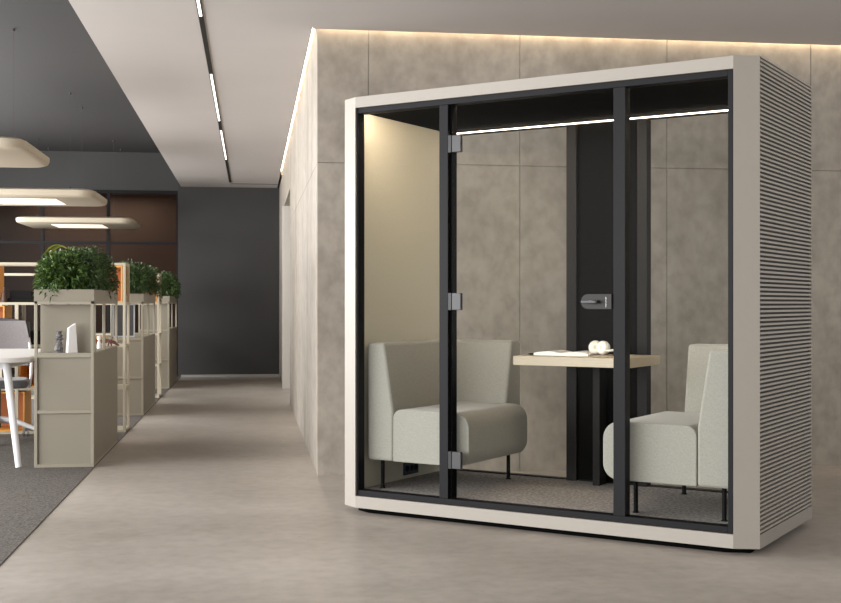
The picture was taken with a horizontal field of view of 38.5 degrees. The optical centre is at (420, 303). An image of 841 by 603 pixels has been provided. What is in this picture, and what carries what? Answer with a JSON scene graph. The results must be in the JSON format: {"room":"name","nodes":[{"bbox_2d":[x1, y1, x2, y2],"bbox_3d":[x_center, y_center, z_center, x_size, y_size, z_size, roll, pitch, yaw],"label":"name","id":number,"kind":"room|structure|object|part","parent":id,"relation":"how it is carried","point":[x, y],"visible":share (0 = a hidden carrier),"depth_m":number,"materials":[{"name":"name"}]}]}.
{"room":"office","nodes":[
{"label":"office","id":0,"kind":"room"},
{"bbox_2d":[0,0,159,152],"bbox_3d":[-4.069,-2.265,8.012,3.770,0.100,25.000,0,0,-8],"label":"ceiling","id":1,"kind":"structure","parent":0,"point":[50,55],"depth_m":12.35,"materials":[{"name":"grey paint"}]},
{"bbox_2d":[0,28,49,167],"bbox_3d":[-3.714,-1.662,9.193,1.540,1.106,1.340,0,0,-8],"label":"pendant lamp","id":2,"kind":"object","parent":1,"relation":"hanging from","point":[14,152],"visible":1,"depth_m":9.14,"materials":[{"name":"beige"}]},
{"bbox_3d":[-3.714,-1.157,9.193,1.540,0.085,1.340,0,0,-8],"label":"lamp shade","id":3,"kind":"part","parent":2,"relation":"part of","materials":[{"name":"beige"}]},
{"bbox_2d":[0,93,106,206],"bbox_3d":[-4.244,-1.657,13.037,1.540,1.116,1.340,0,0,-8],"label":"pendant lamp","id":4,"kind":"object","parent":1,"relation":"hanging from","point":[8,196],"visible":1,"depth_m":12.62,"materials":[{"name":"beige"}]},
{"bbox_3d":[-4.244,-1.104,13.037,0.680,0.010,0.680,0,0,-8],"label":"light panel","id":5,"kind":"part","parent":4,"relation":"part of","materials":[{"name":"white plastic"}]},
{"bbox_3d":[-4.244,-1.147,13.037,1.540,0.085,1.340,0,0,-8],"label":"lamp shade","id":6,"kind":"part","parent":4,"relation":"part of","materials":[{"name":"beige"}]},
{"bbox_2d":[16,139,139,228],"bbox_3d":[-4.736,-1.642,16.754,1.540,1.146,1.340,0,0,-8],"label":"pendant lamp","id":7,"kind":"object","parent":1,"relation":"hanging from","point":[44,222],"visible":1,"depth_m":16.21,"materials":[{"name":"beige"}]},
{"bbox_3d":[-4.736,-1.117,16.754,1.540,0.085,1.340,0,0,-8],"label":"lamp shade","id":8,"kind":"part","parent":7,"relation":"part of","materials":[{"name":"beige"}]},
{"bbox_3d":[-4.736,-1.074,16.754,0.680,0.010,0.680,0,0,-8],"label":"light panel","id":9,"kind":"part","parent":7,"relation":"part of","materials":[{"name":"white plastic"}]},
{"bbox_2d":[0,190,177,376],"bbox_3d":[-5.430,-0.287,17.535,3.725,2.745,0.060,0,0,-8],"label":"glass wall","id":10,"kind":"structure","parent":0,"point":[155,243],"depth_m":17.63,"materials":[{"name":"brown glass"}]},
{"bbox_3d":[-5.992,-1.260,17.456,0.943,0.710,0.010,0,0,-8],"label":"pane","id":11,"kind":"part","parent":10,"relation":"part of","materials":[{"name":"glass"}]},
{"bbox_3d":[-5.992,0.080,17.456,0.943,1.890,0.010,0,0,-8],"label":"pane","id":12,"kind":"part","parent":10,"relation":"part of","materials":[{"name":"clear glass"}]},
{"bbox_3d":[-5.041,-1.260,17.590,0.890,0.710,0.010,0,0,-8],"label":"pane","id":13,"kind":"part","parent":10,"relation":"part of","materials":[{"name":"brown glass"}]},
{"bbox_3d":[-5.041,0.080,17.590,0.890,1.890,0.010,0,0,-8],"label":"pane","id":14,"kind":"part","parent":10,"relation":"part of","materials":[{"name":"brown"}]},
{"bbox_3d":[-4.082,-1.260,17.725,0.958,0.710,0.010,0,0,-8],"label":"pane","id":15,"kind":"part","parent":10,"relation":"part of","materials":[{"name":"brown glass"}]},
{"bbox_3d":[-4.082,0.080,17.725,0.958,1.890,0.010,0,0,-8],"label":"pane","id":16,"kind":"part","parent":10,"relation":"part of","materials":[{"name":"clear glass"}]},
{"bbox_2d":[0,377,179,564],"bbox_3d":[-4.069,1.133,8.012,3.770,0.104,25.000,0,0,-8],"label":"floor","id":17,"kind":"structure","parent":0,"point":[29,494],"depth_m":7.06,"materials":[{"name":"grey carpet"}]},
{"bbox_2d":[0,318,33,435],"bbox_3d":[-3.334,0.600,9.472,0.677,0.963,0.672,0,0,-16],"label":"office chair","id":18,"kind":"object","parent":17,"relation":"on","point":[14,333],"visible":0.74,"depth_m":9.75,"materials":[{"name":"fabric"}]},
{"bbox_3d":[-3.334,0.628,9.484,0.470,0.065,0.470,0,0,-16],"label":"seat","id":19,"kind":"part","parent":18,"relation":"part of","materials":[{"name":"grey fabric"}]},
{"bbox_3d":[-3.396,0.321,9.701,0.470,0.360,0.142,0,0,-16],"label":"backrest","id":20,"kind":"part","parent":18,"relation":"part of","materials":[{"name":"fabric"}]},
{"bbox_3d":[-3.174,0.480,9.659,0.117,0.408,0.233,0,0,20],"label":"frame","id":21,"kind":"part","parent":18,"relation":"part of","materials":[{"name":"white metal"}]},
{"bbox_2d":[0,349,39,467],"bbox_3d":[-3.545,0.718,8.419,1.800,0.734,1.680,0,0,-8],"label":"desk","id":22,"kind":"object","parent":17,"relation":"on","point":[9,358],"visible":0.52,"depth_m":7.97,"materials":[{"name":"white"}]},
{"bbox_3d":[-2.711,0.732,7.976,0.195,0.707,0.056,0,0,43],"label":"leg","id":23,"kind":"part","parent":22,"relation":"part of","materials":[{"name":"white metal"}]},
{"bbox_2d":[0,262,129,433],"bbox_3d":[-3.584,0.371,10.100,2.200,1.420,0.340,0,0,-8],"label":"open shelving","id":24,"kind":"object","parent":17,"relation":"on","point":[22,396],"visible":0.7,"depth_m":10.11,"materials":[{"name":"beige metal"}]},
{"bbox_2d":[1,287,6,301],"bbox_3d":[-3.451,-0.071,9.977,0.048,0.125,0.048,0,0,-8],"label":"vase","id":25,"kind":"object","parent":24,"relation":"on","point":[4,296],"visible":1,"depth_m":9.96,"materials":[{"name":"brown ceramic"}]},
{"bbox_2d":[7,298,33,301],"bbox_3d":[-3.322,-0.026,10.106,0.250,0.034,0.180,0,0,-8],"label":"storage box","id":26,"kind":"object","parent":24,"relation":"on","point":[8,299],"visible":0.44,"depth_m":10.01,"materials":[{"name":"black"}]},
{"bbox_2d":[10,291,33,297],"bbox_3d":[-3.342,-0.074,10.103,0.170,0.062,0.160,0,0,-8],"label":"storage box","id":27,"kind":"object","parent":26,"relation":"on","point":[13,294],"visible":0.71,"depth_m":10.03,"materials":[{"name":"black"}]},
{"bbox_2d":[30,330,39,344],"bbox_3d":[-3.263,0.286,10.115,0.150,0.115,0.160,0,0,-8],"label":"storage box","id":28,"kind":"object","parent":24,"relation":"on","point":[31,331],"visible":0.29,"depth_m":10.04,"materials":[{"name":"black"}]},
{"bbox_3d":[-3.584,0.002,10.100,2.196,0.022,0.336,0,0,-8],"label":"shelf","id":29,"kind":"part","parent":24,"relation":"part of","materials":[{"name":"beige"}]},
{"bbox_3d":[-3.584,1.070,10.100,2.196,0.022,0.336,0,0,-8],"label":"shelf","id":30,"kind":"part","parent":24,"relation":"part of","materials":[{"name":"beige"}]},
{"bbox_3d":[-3.584,0.710,10.100,2.196,0.022,0.336,0,0,-8],"label":"shelf","id":31,"kind":"part","parent":24,"relation":"part of","materials":[{"name":"beige"}]},
{"bbox_3d":[-3.584,0.355,10.100,2.196,0.022,0.336,0,0,-8],"label":"shelf","id":32,"kind":"part","parent":24,"relation":"part of","materials":[{"name":"beige"}]},
{"bbox_2d":[34,289,117,467],"bbox_3d":[-2.447,0.494,8.633,0.384,1.173,1.422,0,0,-8],"label":"base cabinet","id":33,"kind":"object","parent":17,"relation":"on","point":[76,394],"visible":0.97,"depth_m":7.96,"materials":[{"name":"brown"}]},
{"bbox_2d":[42,244,74,255],"bbox_3d":[-2.426,-0.240,8.091,0.234,0.311,0.056,0,0,-8],"label":"plant","id":34,"kind":"object","parent":33,"relation":"on","point":[53,247],"visible":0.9,"depth_m":8.08,"materials":[{"name":"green plant"}]},
{"bbox_2d":[31,247,93,300],"bbox_3d":[-2.418,-0.180,8.119,0.407,0.392,0.545,0,0,-8],"label":"bushy plant","id":35,"kind":"object","parent":33,"relation":"on","point":[44,279],"visible":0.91,"depth_m":7.97,"materials":[{"name":"green plant"}]},
{"bbox_3d":[-2.352,0.531,7.953,0.342,0.346,0.014,0,0,-8],"label":"panel","id":36,"kind":"part","parent":33,"relation":"part of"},
{"bbox_3d":[-2.352,0.892,7.953,0.342,0.333,0.014,0,0,-8],"label":"panel","id":37,"kind":"part","parent":33,"relation":"part of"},
{"bbox_3d":[-2.358,0.167,8.057,0.358,0.322,0.014,0,0,-8],"label":"divider panel","id":38,"kind":"part","parent":33,"relation":"part of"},
{"bbox_2d":[34,289,117,300],"bbox_3d":[-2.447,-0.053,8.633,0.384,0.077,1.422,0,0,-8],"label":"planter","id":39,"kind":"object","parent":33,"relation":"on","point":[62,294],"depth_m":7.94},
{"bbox_2d":[37,346,116,353],"bbox_3d":[-2.447,0.332,8.634,0.374,0.008,1.418,0,0,-8],"label":"countertop","id":40,"kind":"structure","parent":33,"relation":"on","point":[106,347],"depth_m":8.03,"materials":[{"name":"beige"}]},
{"bbox_2d":[54,331,63,352],"bbox_3d":[-2.392,0.256,7.971,0.060,0.145,0.062,0,0,-44],"label":"figurine","id":41,"kind":"object","parent":40,"relation":"on","point":[58,348],"visible":1,"depth_m":7.95,"materials":[{"name":"grey ceramic"}]},
{"bbox_2d":[65,323,77,352],"bbox_3d":[-2.314,0.231,7.981,0.068,0.194,0.044,0,0,-38],"label":"obelisk","id":42,"kind":"object","parent":40,"relation":"on","point":[71,341],"visible":1,"depth_m":7.97,"materials":[{"name":"white ceramic"}]},
{"bbox_2d":[97,336,101,347],"bbox_3d":[-2.343,0.282,8.779,0.034,0.092,0.034,0,0,-8],"label":"figurine","id":43,"kind":"object","parent":40,"relation":"on","point":[99,338],"visible":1,"depth_m":8.77,"materials":[{"name":"white ceramic"}]},
{"bbox_2d":[105,336,118,345],"bbox_3d":[-2.357,0.289,9.184,0.115,0.076,0.036,0,0,-19],"label":"wooden figurine","id":44,"kind":"object","parent":40,"relation":"on","point":[111,341],"visible":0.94,"depth_m":9.18,"materials":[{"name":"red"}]},
{"bbox_2d":[48,245,111,290],"bbox_3d":[-2.368,-0.240,8.321,0.431,0.349,0.774,0,0,-8],"label":"bushy plant","id":45,"kind":"object","parent":33,"relation":"on","point":[98,277],"visible":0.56,"depth_m":8.15,"materials":[{"name":"green plant"}]},
{"bbox_2d":[60,246,120,298],"bbox_3d":[-2.491,-0.203,8.928,0.561,0.434,0.968,0,0,-8],"label":"bushy plant","id":46,"kind":"object","parent":33,"relation":"on","point":[114,282],"visible":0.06,"depth_m":8.86,"materials":[{"name":"green plant"}]},
{"bbox_3d":[-2.264,0.699,8.659,0.011,0.725,1.380,0,0,-8],"label":"panel","id":47,"kind":"part","parent":33,"relation":"part of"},
{"bbox_2d":[0,273,160,398],"bbox_3d":[-4.101,0.371,13.784,2.200,1.420,0.340,0,0,-8],"label":"open shelving","id":48,"kind":"object","parent":17,"relation":"on","point":[158,364],"visible":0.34,"depth_m":13.77,"materials":[{"name":"beige metal"}]},
{"bbox_3d":[-4.101,0.355,13.784,2.196,0.022,0.336,0,0,-8],"label":"shelf","id":49,"kind":"part","parent":48,"relation":"part of","materials":[{"name":"beige"}]},
{"bbox_2d":[105,294,154,415],"bbox_3d":[-2.959,0.494,12.277,0.384,1.173,1.422,0,0,-8],"label":"base cabinet","id":50,"kind":"object","parent":17,"relation":"on","point":[142,346],"visible":0.55,"depth_m":11.61,"materials":[{"name":"brown"}]},
{"bbox_3d":[-2.863,0.531,11.598,0.342,0.346,0.014,0,0,-8],"label":"panel","id":51,"kind":"part","parent":50,"relation":"part of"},
{"bbox_2d":[105,334,153,337],"bbox_3d":[-2.959,0.332,12.278,0.374,0.008,1.418,0,0,-8],"label":"countertop","id":52,"kind":"structure","parent":50,"relation":"on","point":[136,335],"depth_m":11.90,"materials":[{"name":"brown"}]},
{"bbox_2d":[113,304,134,336],"bbox_3d":[-2.873,0.166,11.654,0.210,0.325,0.020,0,0,-8],"label":"framed picture","id":53,"kind":"object","parent":52,"relation":"on","point":[132,306],"visible":0.69,"depth_m":11.65,"materials":[{"name":"grey"}]},
{"bbox_3d":[-2.863,0.892,11.598,0.342,0.333,0.014,0,0,-8],"label":"panel","id":54,"kind":"part","parent":50,"relation":"part of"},
{"bbox_2d":[112,258,155,295],"bbox_3d":[-2.913,-0.260,11.923,0.548,0.394,0.936,0,0,-8],"label":"bushy plant","id":55,"kind":"object","parent":50,"relation":"on","point":[139,277],"visible":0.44,"depth_m":11.71,"materials":[{"name":"green plant"}]},
{"bbox_2d":[126,294,154,301],"bbox_3d":[-2.959,-0.053,12.277,0.384,0.077,1.422,0,0,-8],"label":"planter","id":56,"kind":"object","parent":50,"relation":"on","point":[133,297],"depth_m":11.60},
{"bbox_2d":[126,265,164,302],"bbox_3d":[-2.997,-0.197,12.613,0.613,0.441,0.991,0,0,-8],"label":"bushy plant","id":57,"kind":"object","parent":50,"relation":"on","point":[156,287],"visible":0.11,"depth_m":12.49,"materials":[{"name":"green plant"}]},
{"bbox_3d":[-2.776,0.699,12.303,0.011,0.725,1.380,0,0,-8],"label":"panel","id":58,"kind":"part","parent":50,"relation":"part of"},
{"bbox_2d":[139,296,176,388],"bbox_3d":[-3.481,0.494,15.995,0.384,1.173,1.552,0,0,-8],"label":"base cabinet","id":59,"kind":"object","parent":17,"relation":"on","point":[168,334],"visible":0.53,"depth_m":15.32,"materials":[{"name":"brown"}]},
{"bbox_3d":[-3.376,0.531,15.252,0.342,0.346,0.014,0,0,-8],"label":"panel","id":60,"kind":"part","parent":59,"relation":"part of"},
{"bbox_3d":[-3.380,0.167,15.336,0.358,0.322,0.014,0,0,-8],"label":"divider panel","id":61,"kind":"part","parent":59,"relation":"part of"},
{"bbox_3d":[-3.376,0.892,15.252,0.342,0.333,0.014,0,0,-8],"label":"panel","id":62,"kind":"part","parent":59,"relation":"part of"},
{"bbox_2d":[155,270,181,298],"bbox_3d":[-3.476,-0.232,15.939,0.652,0.393,1.482,0,0,-8],"label":"bushy plant","id":63,"kind":"object","parent":59,"relation":"on","point":[171,288],"visible":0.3,"depth_m":15.57,"materials":[{"name":"green plant"}]},
{"bbox_2d":[161,296,176,301],"bbox_3d":[-3.481,-0.053,15.995,0.384,0.077,1.552,0,0,-8],"label":"planter","id":64,"kind":"object","parent":59,"relation":"on","point":[165,298],"depth_m":15.25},
{"bbox_3d":[-3.298,0.699,16.022,0.011,0.725,1.510,0,0,-8],"label":"panel","id":65,"kind":"part","parent":59,"relation":"part of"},
{"bbox_2d":[0,151,278,376],"bbox_3d":[-4.551,-0.615,17.709,5.511,3.400,0.200,0,0,-8],"label":"wall","id":66,"kind":"structure","parent":0,"point":[228,237],"depth_m":17.82,"materials":[{"name":"grey paint"}]},
{"bbox_2d":[181,374,278,376],"bbox_3d":[-2.818,1.070,17.846,1.441,0.030,0.012,0,0,-8],"label":"baseboard","id":67,"kind":"structure","parent":66,"relation":"attached to","point":[225,375],"depth_m":17.84,"materials":[{"name":"silver metal"}]},
{"bbox_2d":[279,29,316,472],"bbox_3d":[-1.230,-0.379,12.799,0.300,2.931,10.448,0,0,-8],"label":"wall","id":68,"kind":"structure","parent":0,"point":[298,177],"depth_m":9.61,"materials":[{"name":"concrete"}]},
{"bbox_2d":[282,206,289,387],"bbox_3d":[-1.610,-0.080,15.427,0.320,2.330,0.102,0,0,-8],"label":"trim","id":69,"kind":"structure","parent":68,"relation":"attached to","point":[285,209],"depth_m":15.36,"materials":[{"name":"paint"}]},
{"bbox_2d":[279,31,312,178],"bbox_3d":[-1.378,-1.860,12.737,0.110,0.030,10.530,0,0,-8],"label":"trim","id":70,"kind":"structure","parent":68,"relation":"attached to","point":[312,31],"depth_m":10.53,"materials":[{"name":"paint"}]},
{"bbox_2d":[0,376,840,602],"bbox_3d":[1.582,1.135,7.326,7.230,0.100,22.070,0,0,-8],"label":"floor","id":71,"kind":"structure","parent":0,"point":[216,494],"depth_m":5.37,"materials":[{"name":"concrete"}]},
{"bbox_2d":[345,55,811,552],"bbox_3d":[0.758,0.010,6.104,2.180,2.150,1.016,0,0,32],"label":"pod","id":72,"kind":"object","parent":71,"relation":"on","point":[401,148],"visible":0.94,"depth_m":5.94,"materials":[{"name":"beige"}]},
{"bbox_3d":[-0.353,-0.005,6.272,0.032,2.120,0.112,0,0,-32],"label":"corner post","id":73,"kind":"part","parent":72,"relation":"part of","materials":[{"name":"metal"}]},
{"bbox_3d":[-0.053,0.915,6.705,0.008,0.072,0.150,0,0,32],"label":"socket plate","id":74,"kind":"part","parent":72,"relation":"part of","materials":[{"name":"black plastic"}]},
{"bbox_2d":[368,339,526,487],"bbox_3d":[0.195,0.589,6.483,0.610,0.763,0.815,0,0,32],"label":"armchair","id":75,"kind":"object","parent":72,"relation":"on","point":[403,376],"visible":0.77,"depth_m":6.30,"materials":[{"name":"fabric"}]},
{"bbox_3d":[-0.198,0.892,6.324,0.030,0.155,0.030,0,0,32],"label":"leg","id":76,"kind":"part","parent":75,"relation":"part of","materials":[{"name":"black metal"}]},
{"bbox_3d":[0.219,0.682,6.370,0.450,0.270,0.647,0,0,32],"label":"seat","id":77,"kind":"part","parent":75,"relation":"part of","materials":[{"name":"fabric"}]},
{"bbox_3d":[0.485,0.892,6.647,0.030,0.155,0.030,0,0,32],"label":"leg","id":78,"kind":"part","parent":75,"relation":"part of","materials":[{"name":"black metal"}]},
{"bbox_3d":[0.180,0.771,5.908,0.051,0.084,0.022,0,0,32],"label":"plate","id":79,"kind":"part","parent":72,"relation":"part of","materials":[{"name":"grey metal"}]},
{"bbox_3d":[0.180,-0.009,5.908,0.051,0.084,0.022,0,0,32],"label":"plate","id":80,"kind":"part","parent":72,"relation":"part of","materials":[{"name":"grey metal"}]},
{"bbox_3d":[0.180,-0.784,5.908,0.051,0.084,0.022,0,0,32],"label":"plate","id":81,"kind":"part","parent":72,"relation":"part of","materials":[{"name":"grey metal"}]},
{"bbox_3d":[0.778,-1.004,6.136,2.056,0.011,0.860,0,0,32],"label":"ceiling panel","id":82,"kind":"part","parent":72,"relation":"part of","materials":[{"name":"black"}]},
{"bbox_3d":[0.841,-0.003,6.609,0.060,1.945,0.060,0,0,32],"label":"column post","id":83,"kind":"part","parent":72,"relation":"part of","materials":[{"name":"black metal"}]},
{"bbox_2d":[513,354,660,485],"bbox_3d":[0.871,0.622,6.289,0.638,0.697,0.447,0,0,32],"label":"table","id":84,"kind":"object","parent":72,"relation":"on","point":[599,364],"visible":0.84,"depth_m":6.39,"materials":[{"name":"brown wood"}]},
{"bbox_2d":[534,350,593,355],"bbox_3d":[0.775,0.262,6.350,0.300,0.022,0.200,0,0,28],"label":"notebook","id":85,"kind":"object","parent":84,"relation":"on","point":[554,352],"visible":0.93,"depth_m":6.28,"materials":[{"name":"white paper"}]},
{"bbox_3d":[0.959,0.646,6.443,0.040,0.648,0.092,0,0,32],"label":"leg panel","id":86,"kind":"part","parent":84,"relation":"part of","materials":[{"name":"black"}]},
{"bbox_2d":[590,354,612,356],"bbox_3d":[0.956,0.270,6.238,0.165,0.006,0.120,0,0,32],"label":"tray","id":87,"kind":"object","parent":84,"relation":"on","point":[606,355],"visible":0.59,"depth_m":6.18,"materials":[{"name":"brown wood"}]},
{"bbox_2d":[588,341,612,354],"bbox_3d":[0.943,0.231,6.238,0.160,0.074,0.066,0,0,43],"label":"headphones","id":88,"kind":"object","parent":87,"relation":"on","point":[595,347],"visible":0.91,"depth_m":6.22,"materials":[{"name":"white plastic"}]},
{"bbox_2d":[588,341,598,354],"bbox_3d":[0.912,0.231,6.268,0.073,0.074,0.049,0,0,12],"label":"ear cup","id":89,"kind":"object","parent":88,"relation":"on","point":[593,347],"depth_m":6.25,"materials":[{"name":"beige plastic"}]},
{"bbox_2d":[596,341,609,354],"bbox_3d":[0.945,0.231,6.225,0.073,0.074,0.049,0,0,44],"label":"ear cup","id":90,"kind":"object","parent":88,"relation":"on","point":[602,347],"depth_m":6.21,"materials":[{"name":"beige plastic"}]},
{"bbox_3d":[0.777,-0.007,5.513,0.080,0.016,0.032,0,0,32],"label":"lever handle","id":91,"kind":"part","parent":72,"relation":"part of","materials":[{"name":"grey metal"}]},
{"bbox_3d":[1.013,-0.007,6.516,2.020,2.005,0.043,0,0,32],"label":"frame","id":92,"kind":"part","parent":72,"relation":"part of","materials":[{"name":"black metal"}]},
{"bbox_3d":[0.808,-0.008,5.522,0.152,0.070,0.016,0,0,32],"label":"lock plate","id":93,"kind":"part","parent":72,"relation":"part of","materials":[{"name":"grey metal"}]},
{"bbox_3d":[1.020,-0.003,6.510,0.351,1.945,0.030,0,0,32],"label":"column panel","id":94,"kind":"part","parent":72,"relation":"part of","materials":[{"name":"black"}]},
{"bbox_3d":[1.188,-0.003,6.394,0.055,1.945,0.060,0,0,32],"label":"column post","id":95,"kind":"part","parent":72,"relation":"part of","materials":[{"name":"black metal"}]},
{"bbox_2d":[603,344,727,521],"bbox_3d":[1.322,0.589,5.784,0.610,0.763,0.815,0,0,32],"label":"armchair","id":96,"kind":"object","parent":72,"relation":"on","point":[689,447],"visible":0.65,"depth_m":5.42,"materials":[{"name":"fabric"}]},
{"bbox_3d":[0.999,0.892,5.582,0.030,0.155,0.030,0,0,32],"label":"leg","id":97,"kind":"part","parent":96,"relation":"part of","materials":[{"name":"black metal"}]},
{"bbox_3d":[1.210,0.682,5.755,0.450,0.270,0.647,0,0,32],"label":"seat","id":98,"kind":"part","parent":96,"relation":"part of","materials":[{"name":"fabric"}]},
{"bbox_3d":[1.340,0.892,6.117,0.030,0.155,0.030,0,0,32],"label":"leg","id":99,"kind":"part","parent":96,"relation":"part of","materials":[{"name":"black metal"}]},
{"bbox_3d":[1.392,0.512,5.741,0.445,0.610,0.815,0,0,32],"label":"backrest","id":100,"kind":"part","parent":96,"relation":"part of","materials":[{"name":"fabric"}]},
{"bbox_3d":[1.354,0.892,5.362,0.030,0.155,0.030,0,0,32],"label":"leg","id":101,"kind":"part","parent":96,"relation":"part of","materials":[{"name":"black metal"}]},
{"bbox_3d":[1.402,-0.005,5.183,0.112,2.120,0.032,0,0,6],"label":"corner post","id":102,"kind":"part","parent":72,"relation":"part of","materials":[{"name":"paint"}]},
{"bbox_3d":[1.686,-0.035,5.545,0.012,2.060,0.888,0,0,32],"label":"ribbed panel","id":103,"kind":"part","parent":72,"relation":"part of","materials":[{"name":"beige plastic"}]},
{"bbox_2d":[69,0,840,187],"bbox_3d":[1.582,-2.018,7.326,7.230,0.594,22.070,0,0,-8],"label":"ceiling","id":104,"kind":"structure","parent":0,"point":[154,50],"depth_m":7.65,"materials":[{"name":"white paint"}]},
{"bbox_2d":[195,0,230,182],"bbox_3d":[-1.569,-1.716,9.019,0.030,0.010,16.300,0,0,-8],"label":"recessed light","id":105,"kind":"object","parent":104,"relation":"in","point":[198,2],"visible":1,"depth_m":8.90,"materials":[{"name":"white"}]},
{"bbox_2d":[281,29,312,169],"bbox_3d":[-1.300,-1.838,12.097,0.026,0.006,9.180,0,0,-8],"label":"recessed light","id":106,"kind":"object","parent":104,"relation":"in","point":[312,29],"visible":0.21,"depth_m":10.09,"materials":[{"name":"white"}]},
{"bbox_2d":[317,29,840,475],"bbox_3d":[2.195,-0.379,8.134,5.790,2.931,0.300,0,0,-8],"label":"wall","id":107,"kind":"structure","parent":0,"point":[511,186],"depth_m":7.79,"materials":[{"name":"concrete"}]}
]}

